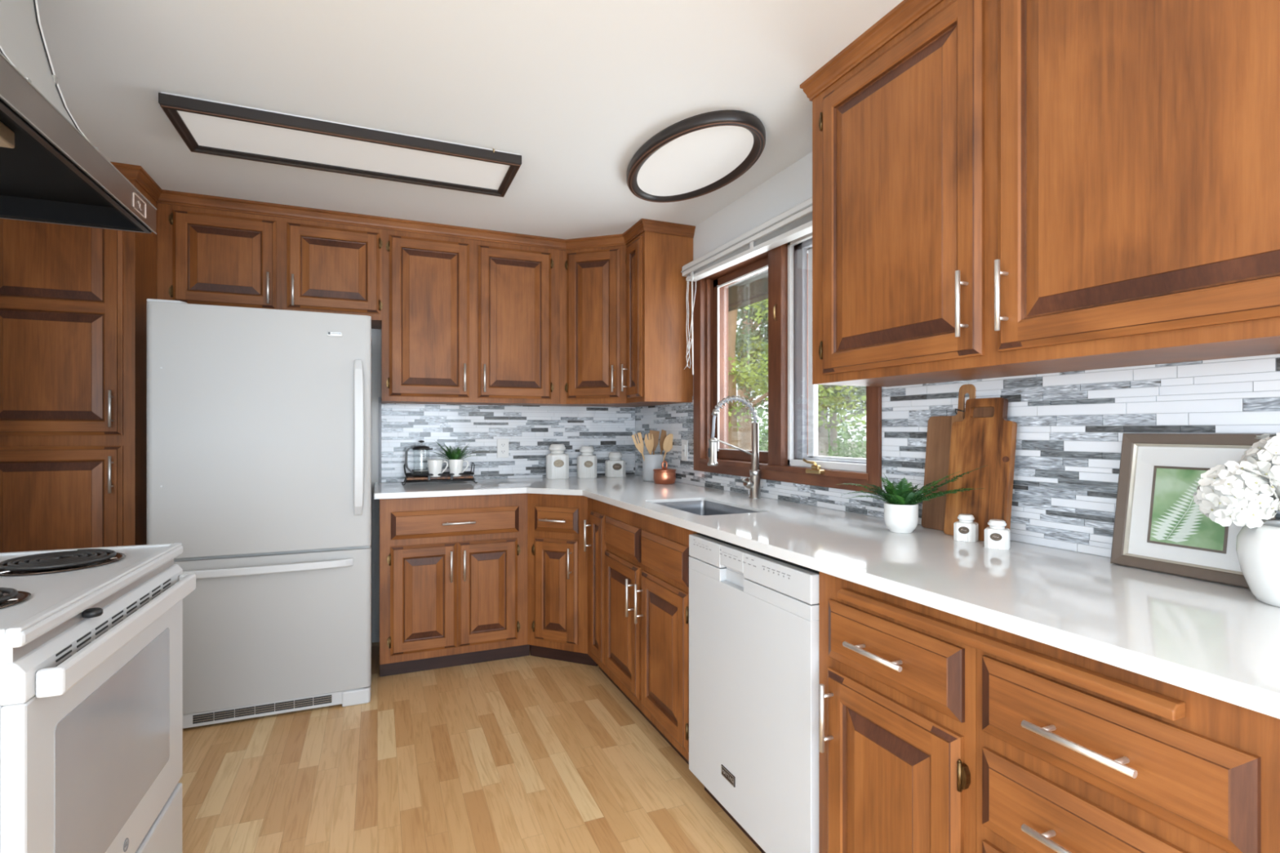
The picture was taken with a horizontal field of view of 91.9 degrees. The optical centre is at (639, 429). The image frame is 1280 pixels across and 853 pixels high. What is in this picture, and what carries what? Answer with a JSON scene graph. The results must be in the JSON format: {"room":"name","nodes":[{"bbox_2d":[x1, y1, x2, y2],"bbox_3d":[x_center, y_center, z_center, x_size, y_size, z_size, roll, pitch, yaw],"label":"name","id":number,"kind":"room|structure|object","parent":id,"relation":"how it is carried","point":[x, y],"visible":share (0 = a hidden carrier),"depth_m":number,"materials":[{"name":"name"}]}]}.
{"room":"kitchen","nodes":[
{"label":"kitchen","id":0,"kind":"room"},
{"bbox_2d":[371,328,481,642],"bbox_3d":[-1.502,0.051,3.610,3.450,2.327,0.120,0,0,-23],"label":"wall","id":1,"kind":"structure","parent":0,"point":[375,333],"depth_m":3.54,"materials":[{"name":"paint"}]},
{"bbox_2d":[156,203,382,329],"bbox_3d":[-1.852,-0.843,3.192,0.968,0.536,0.374,0,0,-23],"label":"upper cabinet","id":2,"kind":"object","parent":1,"relation":"attached to","point":[205,256],"visible":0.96,"depth_m":3.04,"materials":[{"name":"brown wood"}]},
{"bbox_2d":[378,397,381,482],"bbox_3d":[-1.489,0.059,3.546,0.013,0.488,0.009,0,0,-23],"label":"trim","id":3,"kind":"structure","parent":1,"relation":"attached to","point":[380,398],"depth_m":3.54,"materials":[{"name":"grey metal"}]},
{"bbox_2d":[381,229,559,405],"bbox_3d":[-0.966,-0.631,3.567,0.963,0.960,0.374,0,0,-23],"label":"upper cabinet","id":4,"kind":"object","parent":1,"relation":"attached to","point":[464,322],"visible":0.98,"depth_m":3.43,"materials":[{"name":"brown wood"}]},
{"bbox_2d":[497,439,508,457],"bbox_3d":[-0.843,0.114,3.812,0.072,0.116,0.009,0,0,-23],"label":"wall outlet","id":5,"kind":"object","parent":1,"relation":"attached to","point":[502,444],"visible":1,"depth_m":3.81,"materials":[{"name":"white plastic"}]},
{"bbox_2d":[500,442,506,447],"bbox_3d":[-0.842,0.093,3.810,0.034,0.029,0.002,0,0,-23],"label":"socket","id":6,"kind":"object","parent":5,"relation":"attached to","point":[502,444],"depth_m":3.81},
{"bbox_2d":[381,403,635,482],"bbox_3d":[-0.758,0.058,3.857,1.573,0.486,0.007,0,0,-23],"label":"backsplash","id":7,"kind":"structure","parent":1,"relation":"attached to","point":[607,432],"depth_m":3.81,"materials":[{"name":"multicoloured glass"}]},
{"bbox_2d":[177,641,761,852],"bbox_3d":[-1.154,1.240,-0.353,6.000,0.050,7.650,0,0,-23],"label":"floor","id":8,"kind":"structure","parent":0,"point":[530,753],"depth_m":2.19,"materials":[{"name":"brown wood"}]},
{"bbox_2d":[0,179,156,552],"bbox_3d":[-2.502,0.052,2.765,0.560,2.326,0.654,0,0,-23],"label":"pantry cabinet","id":9,"kind":"object","parent":8,"relation":"on","point":[73,299],"visible":0.56,"depth_m":2.53,"materials":[{"name":"brown wood"}]},
{"bbox_2d":[0,542,195,852],"bbox_3d":[-1.369,0.685,1.170,0.716,1.060,0.765,0,0,-22],"label":"electric range","id":10,"kind":"object","parent":8,"relation":"on","point":[91,638],"visible":1,"depth_m":1.18,"materials":[{"name":"white metal"}]},
{"bbox_2d":[0,542,182,648],"bbox_3d":[-1.378,0.328,1.166,0.683,0.058,0.781,0,0,-23],"label":"cooktop","id":11,"kind":"object","parent":10,"relation":"in","point":[50,599],"depth_m":1.25,"materials":[{"name":"white metal"}]},
{"bbox_2d":[146,298,371,728],"bbox_3d":[-1.719,0.347,2.946,0.816,1.735,0.874,0,0,-23],"label":"refrigerator","id":12,"kind":"object","parent":8,"relation":"on","point":[259,420],"visible":0.84,"depth_m":2.59,"materials":[{"name":"white metal"}]},
{"bbox_2d":[173,546,371,714],"bbox_3d":[-1.570,0.836,2.593,0.816,0.614,0.109,0,0,-23],"label":"freezer","id":13,"kind":"object","parent":12,"relation":"in","point":[271,628],"depth_m":2.61,"materials":[{"name":"white metal"}]},
{"bbox_2d":[379,493,529,676],"bbox_3d":[-1.021,0.774,3.388,0.744,0.882,0.660,0,0,-23],"label":"base cabinet","id":14,"kind":"object","parent":8,"relation":"on","point":[453,570],"visible":0.98,"depth_m":3.11,"materials":[{"name":"brown wood"}]},
{"bbox_2d":[527,493,597,666],"bbox_3d":[-0.262,0.774,3.603,0.869,0.882,0.859,0,0,-23],"label":"base cabinet","id":15,"kind":"object","parent":8,"relation":"on","point":[557,561],"visible":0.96,"depth_m":3.19,"materials":[{"name":"brown wood"}]},
{"bbox_2d":[373,475,1279,719],"bbox_3d":[-0.070,0.317,2.196,1.614,0.029,3.598,0,0,-23],"label":"countertop","id":16,"kind":"structure","parent":15,"relation":"on","point":[1215,640],"depth_m":1.24,"materials":[{"name":"white stone"}]},
{"bbox_2d":[400,462,477,484],"bbox_3d":[-1.134,0.245,3.503,0.402,0.114,0.142,0,0,-23],"label":"serving tray","id":17,"kind":"object","parent":16,"relation":"on","point":[445,476],"visible":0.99,"depth_m":3.46,"materials":[{"name":"brown wood"}]},
{"bbox_2d":[404,440,432,476],"bbox_3d":[-1.242,0.161,3.481,0.147,0.203,0.096,0,0,-23],"label":"press","id":18,"kind":"object","parent":17,"relation":"on","point":[421,447],"visible":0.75,"depth_m":3.45,"materials":[{"name":"clear glass"}]},
{"bbox_2d":[426,459,448,477],"bbox_3d":[-1.136,0.214,3.463,0.102,0.096,0.083,0,0,-45],"label":"coffee mug","id":19,"kind":"object","parent":17,"relation":"on","point":[434,466],"visible":0.91,"depth_m":3.43,"materials":[{"name":"white ceramic"}]},
{"bbox_2d":[448,458,468,476],"bbox_3d":[-1.033,0.214,3.506,0.102,0.096,0.083,0,0,-45],"label":"coffee mug","id":20,"kind":"object","parent":17,"relation":"on","point":[455,466],"visible":0.83,"depth_m":3.47,"materials":[{"name":"white ceramic"}]},
{"bbox_2d":[426,441,479,459],"bbox_3d":[-1.034,0.119,3.507,0.341,0.125,0.170,0,0,-37],"label":"fern sprig","id":21,"kind":"object","parent":20,"relation":"in","point":[453,455],"visible":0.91,"depth_m":3.48,"materials":[{"name":"green plant"}]},
{"bbox_2d":[546,444,568,479],"bbox_3d":[-0.514,0.196,3.861,0.133,0.214,0.136,0,0,-15],"label":"canister","id":22,"kind":"object","parent":16,"relation":"on","point":[557,461],"visible":1,"depth_m":3.80,"materials":[{"name":"white ceramic"}]},
{"bbox_2d":[577,446,596,478],"bbox_3d":[-0.336,0.204,3.923,0.116,0.198,0.119,0,0,-15],"label":"canister","id":23,"kind":"object","parent":16,"relation":"on","point":[586,461],"visible":1,"depth_m":3.88,"materials":[{"name":"white ceramic"}]},
{"bbox_2d":[604,452,626,477],"bbox_3d":[-0.159,0.224,4.009,0.122,0.158,0.126,0,0,-13],"label":"canister","id":24,"kind":"object","parent":16,"relation":"on","point":[615,467],"visible":1,"depth_m":3.96,"materials":[{"name":"white ceramic"}]},
{"bbox_2d":[642,453,664,481],"bbox_3d":[0.079,0.224,3.672,0.128,0.158,0.128,0,0,-23],"label":"utensil crock","id":25,"kind":"object","parent":16,"relation":"on","point":[651,462],"visible":0.69,"depth_m":3.62,"materials":[{"name":"white ceramic"}]},
{"bbox_2d":[631,431,644,460],"bbox_3d":[0.009,0.152,3.632,0.122,0.276,0.014,0,0,-19],"label":"spatula","id":26,"kind":"object","parent":25,"relation":"in","point":[639,446],"visible":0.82,"depth_m":3.62,"materials":[{"name":"beige wood"}]},
{"bbox_2d":[644,433,653,454],"bbox_3d":[0.061,0.154,3.619,0.068,0.270,0.033,0,0,-36],"label":"fork","id":27,"kind":"object","parent":25,"relation":"in","point":[649,442],"visible":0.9,"depth_m":3.61,"materials":[{"name":"beige wood"}]},
{"bbox_2d":[649,430,659,454],"bbox_3d":[0.089,0.145,3.704,0.060,0.287,0.031,0,0,-8],"label":"spatula","id":28,"kind":"object","parent":25,"relation":"in","point":[655,433],"visible":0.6,"depth_m":3.71,"materials":[{"name":"brown wood"}]},
{"bbox_2d":[659,429,666,454],"bbox_3d":[0.136,0.144,3.709,0.105,0.291,0.017,0,0,-20],"label":"spatula","id":29,"kind":"object","parent":25,"relation":"in","point":[663,436],"visible":0.51,"depth_m":3.71,"materials":[{"name":"brown wood"}]},
{"bbox_2d":[662,433,672,461],"bbox_3d":[0.150,0.157,3.641,0.107,0.266,0.022,0,0,14],"label":"spoon","id":30,"kind":"object","parent":25,"relation":"in","point":[668,442],"visible":0.76,"depth_m":3.63,"materials":[{"name":"beige wood"}]},
{"bbox_2d":[653,460,675,484],"bbox_3d":[0.139,0.237,3.496,0.131,0.132,0.131,0,0,-23],"label":"copper pot","id":31,"kind":"object","parent":16,"relation":"on","point":[664,475],"visible":1,"depth_m":3.44,"materials":[{"name":"orange metal"}]},
{"bbox_2d":[653,471,675,484],"bbox_3d":[0.139,0.267,3.496,0.127,0.071,0.127,0,0,-23],"label":"bowl","id":32,"kind":"object","parent":31,"relation":"on","point":[660,477],"depth_m":3.44,"materials":[{"name":"orange metal"}]},
{"bbox_2d":[654,500,759,515],"bbox_3d":[0.252,0.422,2.477,0.293,0.214,0.515,0,0,-23],"label":"sink","id":33,"kind":"object","parent":16,"relation":"in","point":[704,508],"visible":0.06,"depth_m":2.72,"materials":[{"name":"metal"}]},
{"bbox_2d":[707,395,761,498],"bbox_3d":[0.415,0.076,2.712,0.264,0.454,0.054,0,0,-23],"label":"kitchen faucet","id":34,"kind":"object","parent":16,"relation":"on","point":[753,483],"visible":1,"depth_m":2.73,"materials":[{"name":"silver metal"}]},
{"bbox_2d":[835,465,986,533],"bbox_3d":[0.794,0.199,1.822,0.398,0.207,0.180,0,0,29],"label":"potted fern","id":35,"kind":"object","parent":16,"relation":"on","point":[901,506],"visible":1,"depth_m":1.80,"materials":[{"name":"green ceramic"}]},
{"bbox_2d":[884,502,918,533],"bbox_3d":[0.775,0.260,1.840,0.095,0.085,0.095,0,0,-23],"label":"pot","id":36,"kind":"object","parent":35,"relation":"on","point":[899,517],"depth_m":1.80,"materials":[{"name":"white ceramic"}]},
{"bbox_2d":[921,384,975,530],"bbox_3d":[0.938,0.085,1.841,0.054,0.437,0.205,0,0,-23],"label":"cutting board","id":37,"kind":"object","parent":16,"relation":"on","point":[939,428],"visible":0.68,"depth_m":1.88,"materials":[{"name":"brown wood"}]},
{"bbox_2d":[953,513,978,542],"bbox_3d":[0.892,0.267,1.696,0.055,0.071,0.056,0,0,39],"label":"ceramic canister","id":38,"kind":"object","parent":16,"relation":"on","point":[965,530],"visible":1,"depth_m":1.68,"materials":[{"name":"white ceramic"}]},
{"bbox_2d":[943,397,1017,541],"bbox_3d":[0.945,0.108,1.722,0.060,0.392,0.190,0,0,-23],"label":"cutting board","id":39,"kind":"object","parent":16,"relation":"on","point":[985,436],"visible":0.91,"depth_m":1.71,"materials":[{"name":"brown wood"}]},
{"bbox_2d":[984,519,1009,550],"bbox_3d":[0.917,0.267,1.591,0.055,0.071,0.056,0,0,35],"label":"ceramic canister","id":40,"kind":"object","parent":16,"relation":"on","point":[997,536],"visible":1,"depth_m":1.57,"materials":[{"name":"white ceramic"}]},
{"bbox_2d":[1110,433,1275,588],"bbox_3d":[1.141,0.156,1.288,0.070,0.296,0.262,0,0,-23],"label":"picture frame","id":41,"kind":"object","parent":16,"relation":"on","point":[1159,526],"visible":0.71,"depth_m":1.31,"materials":[{"name":"brown wood"}]},
{"bbox_2d":[1150,467,1225,551],"bbox_3d":[1.140,0.162,1.288,0.002,0.160,0.128,10,-4,-23],"label":"print","id":42,"kind":"object","parent":41,"relation":"attached to","point":[1177,523],"depth_m":1.30,"materials":[{"name":"green paper"}]},
{"bbox_2d":[1235,520,1279,607],"bbox_3d":[1.145,0.234,1.066,0.172,0.138,0.172,0,0,-23],"label":"flower vase","id":43,"kind":"object","parent":16,"relation":"on","point":[1258,549],"visible":0.87,"depth_m":1.06,"materials":[{"name":"white ceramic"}]},
{"bbox_2d":[1192,460,1279,528],"bbox_3d":[1.062,0.164,1.094,0.135,0.220,0.122,0,0,-23],"label":"hydrangea","id":44,"kind":"object","parent":43,"relation":"in","point":[1235,493],"visible":1,"depth_m":1.06,"materials":[{"name":"beige plant"}]},
{"bbox_2d":[1238,431,1279,488],"bbox_3d":[1.128,0.136,1.080,0.126,0.274,0.127,0,0,-23],"label":"hydrangea","id":45,"kind":"object","parent":43,"relation":"in","point":[1264,453],"visible":0.64,"depth_m":1.07,"materials":[{"name":"beige plant"}]},
{"bbox_2d":[583,497,618,688],"bbox_3d":[0.051,0.774,3.113,0.676,0.882,0.286,0,0,-23],"label":"base cabinet","id":46,"kind":"object","parent":8,"relation":"on","point":[597,509],"visible":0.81,"depth_m":2.96,"materials":[{"name":"brown wood"}]},
{"bbox_2d":[604,503,697,764],"bbox_3d":[0.274,0.774,2.587,0.676,0.882,0.856,0,0,-23],"label":"base cabinet","id":47,"kind":"object","parent":8,"relation":"on","point":[646,558],"visible":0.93,"depth_m":2.38,"materials":[{"name":"brown wood"}]},
{"bbox_2d":[688,533,818,852],"bbox_3d":[0.551,0.781,1.890,0.584,0.868,0.634,0,0,-23],"label":"dishwasher","id":48,"kind":"object","parent":8,"relation":"on","point":[753,615],"visible":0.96,"depth_m":1.71,"materials":[{"name":"white metal"}]},
{"bbox_2d":[697,533,818,604],"bbox_3d":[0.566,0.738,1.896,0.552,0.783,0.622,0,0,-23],"label":"control panel","id":49,"kind":"object","parent":48,"relation":"in","point":[735,578],"depth_m":1.81,"materials":[{"name":"white plastic"}]},
{"bbox_2d":[818,571,976,852],"bbox_3d":[0.774,0.774,1.406,0.676,0.882,0.424,0,0,-23],"label":"base cabinet","id":50,"kind":"object","parent":8,"relation":"on","point":[897,699],"visible":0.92,"depth_m":1.26,"materials":[{"name":"brown wood"}]},
{"bbox_2d":[976,622,1279,852],"bbox_3d":[0.949,0.774,0.994,0.676,0.882,0.470,0,0,-23],"label":"base cabinet","id":51,"kind":"object","parent":8,"relation":"on","point":[1063,766],"visible":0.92,"depth_m":0.88,"materials":[{"name":"brown wood"}]},
{"bbox_2d":[837,587,1185,720],"bbox_3d":[0.581,0.368,1.104,0.027,0.021,0.640,0,0,-23],"label":"cutting board","id":52,"kind":"object","parent":51,"relation":"attached to","point":[1171,708],"visible":1,"depth_m":0.98,"materials":[{"name":"brown wood"}]},
{"bbox_2d":[37,0,903,239],"bbox_3d":[-1.154,-1.162,-0.353,6.000,0.100,7.650,0,0,-23],"label":"ceiling","id":53,"kind":"structure","parent":0,"point":[575,89],"depth_m":1.96,"materials":[{"name":"paint"}]},
{"bbox_2d":[158,92,521,197],"bbox_3d":[-1.099,-1.089,2.432,1.198,0.048,0.389,0,0,-23],"label":"ceiling light","id":54,"kind":"object","parent":53,"relation":"attached to","point":[206,126],"visible":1,"depth_m":2.39,"materials":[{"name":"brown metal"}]},
{"bbox_2d":[177,111,509,190],"bbox_3d":[-1.102,-1.085,2.438,1.138,0.006,0.314,0,0,-23],"label":"diffuser","id":55,"kind":"object","parent":54,"relation":"attached to","point":[211,135],"depth_m":2.43,"materials":[{"name":"white plastic"}]},
{"bbox_2d":[626,110,765,202],"bbox_3d":[0.209,-1.087,2.532,0.466,0.048,0.810,0,0,-23],"label":"ceiling light","id":56,"kind":"object","parent":53,"relation":"attached to","point":[699,155],"visible":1,"depth_m":2.45,"materials":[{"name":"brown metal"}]},
{"bbox_2d":[636,125,753,195],"bbox_3d":[0.209,-1.084,2.532,0.378,0.004,0.722,0,0,-23],"label":"diffuser","id":57,"kind":"object","parent":56,"relation":"attached to","point":[700,162],"depth_m":2.50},
{"bbox_2d":[680,151,1093,555],"bbox_3d":[1.513,0.051,0.723,0.150,2.327,7.550,0,0,-23],"label":"wall","id":58,"kind":"structure","parent":0,"point":[793,185],"depth_m":2.83,"materials":[{"name":"paint"}]},
{"bbox_2d":[110,161,695,250],"bbox_3d":[-1.230,-1.083,3.023,3.104,0.056,0.534,0,0,-23],"label":"trim","id":59,"kind":"structure","parent":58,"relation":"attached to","point":[131,172],"depth_m":3.25,"materials":[{"name":"brown wood"}]},
{"bbox_2d":[550,244,667,407],"bbox_3d":[-0.203,-0.631,3.789,0.615,0.960,0.562,0,0,-23],"label":"upper cabinet","id":60,"kind":"object","parent":58,"relation":"attached to","point":[593,281],"visible":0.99,"depth_m":3.58,"materials":[{"name":"brown wood"}]},
{"bbox_2d":[621,231,693,404],"bbox_3d":[0.082,-0.631,3.461,0.346,0.960,0.264,0,0,-23],"label":"upper cabinet","id":61,"kind":"object","parent":58,"relation":"attached to","point":[657,327],"visible":0.95,"depth_m":3.35,"materials":[{"name":"brown wood"}]},
{"bbox_2d":[681,440,688,461],"bbox_3d":[0.249,0.117,3.483,0.010,0.116,0.072,0,0,-23],"label":"light switch","id":62,"kind":"object","parent":58,"relation":"attached to","point":[684,442],"visible":1,"depth_m":3.47,"materials":[{"name":"white plastic"}]},
{"bbox_2d":[728,269,768,311],"bbox_3d":[1.269,-1.085,2.710,0.948,0.200,12.000,0,0,-23],"label":"roof eave","id":63,"kind":"object","parent":58,"relation":"attached to","point":[753,289],"depth_m":4.46},
{"bbox_2d":[693,232,881,493],"bbox_3d":[0.618,-0.328,2.768,0.202,1.095,1.351,0,0,-23],"label":"window","id":64,"kind":"structure","parent":58,"relation":"in","point":[792,455],"depth_m":2.65,"materials":[{"name":"brown wood"}]},
{"bbox_2d":[680,196,812,374],"bbox_3d":[0.560,-0.583,2.608,0.085,0.595,1.566,0,0,-23],"label":"window blind","id":65,"kind":"object","parent":64,"relation":"attached to","point":[796,222],"visible":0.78,"depth_m":2.70,"materials":[{"name":"white plastic"}]},
{"bbox_2d":[635,354,1279,557],"bbox_3d":[0.672,0.058,2.507,0.007,0.486,3.592,0,0,-23],"label":"backsplash","id":66,"kind":"structure","parent":58,"relation":"attached to","point":[905,424],"depth_m":1.56,"materials":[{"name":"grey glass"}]},
{"bbox_2d":[635,357,1279,557],"bbox_3d":[0.672,0.059,2.510,0.003,0.488,3.597,0,0,-23],"label":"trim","id":67,"kind":"structure","parent":58,"relation":"attached to","point":[1272,357],"depth_m":1.54,"materials":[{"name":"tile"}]},
{"bbox_2d":[812,0,1279,386],"bbox_3d":[0.920,-0.628,1.449,0.374,0.966,1.270,0,0,-23],"label":"upper cabinet","id":68,"kind":"object","parent":58,"relation":"attached to","point":[1001,188],"visible":1,"depth_m":1.28,"materials":[{"name":"brown wood"}]},
{"bbox_2d":[800,0,943,101],"bbox_3d":[0.927,-1.083,1.468,0.345,0.056,1.299,0,0,-23],"label":"trim","id":69,"kind":"structure","parent":68,"relation":"attached to","point":[907,12],"depth_m":1.74,"materials":[{"name":"brown wood"}]},
{"bbox_3d":[-2.186,0.051,1.545,0.480,2.327,3.150,0,0,-23],"label":"wall","id":70,"kind":"structure","parent":0,"visible":0},
{"bbox_2d":[0,0,156,234],"bbox_3d":[-1.411,-0.813,1.153,0.632,0.598,0.766,0,0,-23],"label":"range hood","id":71,"kind":"object","parent":70,"relation":"attached to","point":[51,172],"visible":1,"depth_m":1.31,"materials":[{"name":"metal"}]},
{"label":"outside","id":72,"kind":"structure","parent":0,"visible":0},
{"bbox_2d":[760,441,866,457],"bbox_3d":[20.626,1.715,30.461,58.250,0.100,100.000,0,0,-23],"label":"ground","id":73,"kind":"structure","parent":72,"point":[850,453],"depth_m":57.48,"materials":[{"name":"plant"}]},
{"bbox_2d":[735,306,768,450],"bbox_3d":[2.336,-1.642,10.768,2.387,6.646,2.701,0,0,-42],"label":"tree","id":74,"kind":"object","parent":73,"relation":"on","point":[744,433],"visible":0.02,"depth_m":10.76,"materials":[{"name":"green plant"}]},
{"bbox_2d":[736,309,768,359],"bbox_3d":[4.372,-2.327,16.436,7.754,8.013,2.319,0,0,17],"label":"tree","id":75,"kind":"object","parent":73,"relation":"on","point":[738,327],"visible":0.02,"depth_m":16.81,"materials":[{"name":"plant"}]},
{"bbox_2d":[737,418,768,451],"bbox_3d":[2.860,0.561,21.856,4.432,2.344,4.508,0,0,-23],"label":"shrub","id":76,"kind":"object","parent":73,"relation":"on","point":[763,437],"visible":0.03,"depth_m":20.98,"materials":[{"name":"green plant"}]},
{"bbox_2d":[735,310,838,457],"bbox_3d":[3.721,-1.331,10.114,5.115,6.009,1.699,0,0,17],"label":"tree","id":77,"kind":"object","parent":73,"relation":"on","point":[833,433],"visible":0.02,"depth_m":10.48,"materials":[{"name":"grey plant"}]},
{"bbox_2d":[737,407,848,455],"bbox_3d":[5.422,0.348,23.394,4.838,2.804,4.811,0,0,-23],"label":"shrub","id":78,"kind":"object","parent":73,"relation":"on","point":[760,414],"visible":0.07,"depth_m":22.76,"materials":[{"name":"green plant"}]},
{"bbox_2d":[728,298,866,449],"bbox_3d":[1.106,-1.330,6.290,2.442,6.012,2.593,0,0,16],"label":"tree","id":79,"kind":"object","parent":73,"relation":"on","point":[733,414],"visible":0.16,"depth_m":6.35,"materials":[{"name":"green plant"}]},
{"bbox_2d":[735,300,866,456],"bbox_3d":[3.060,-1.329,9.090,4.138,6.016,2.163,0,0,-3],"label":"tree","id":80,"kind":"object","parent":73,"relation":"on","point":[823,437],"visible":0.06,"depth_m":9.14,"materials":[{"name":"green plant"}]},
{"bbox_2d":[820,431,866,458],"bbox_3d":[2.203,0.859,6.113,1.243,1.698,1.263,0,0,-23],"label":"shrub","id":81,"kind":"object","parent":73,"relation":"on","point":[838,442],"visible":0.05,"depth_m":6.12,"materials":[{"name":"green plant"}]},
{"bbox_2d":[827,415,866,458],"bbox_3d":[8.831,0.531,24.452,5.936,2.432,6.106,0,0,-23],"label":"shrub","id":82,"kind":"object","parent":73,"relation":"on","point":[855,433],"visible":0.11,"depth_m":23.58,"materials":[{"name":"green plant"}]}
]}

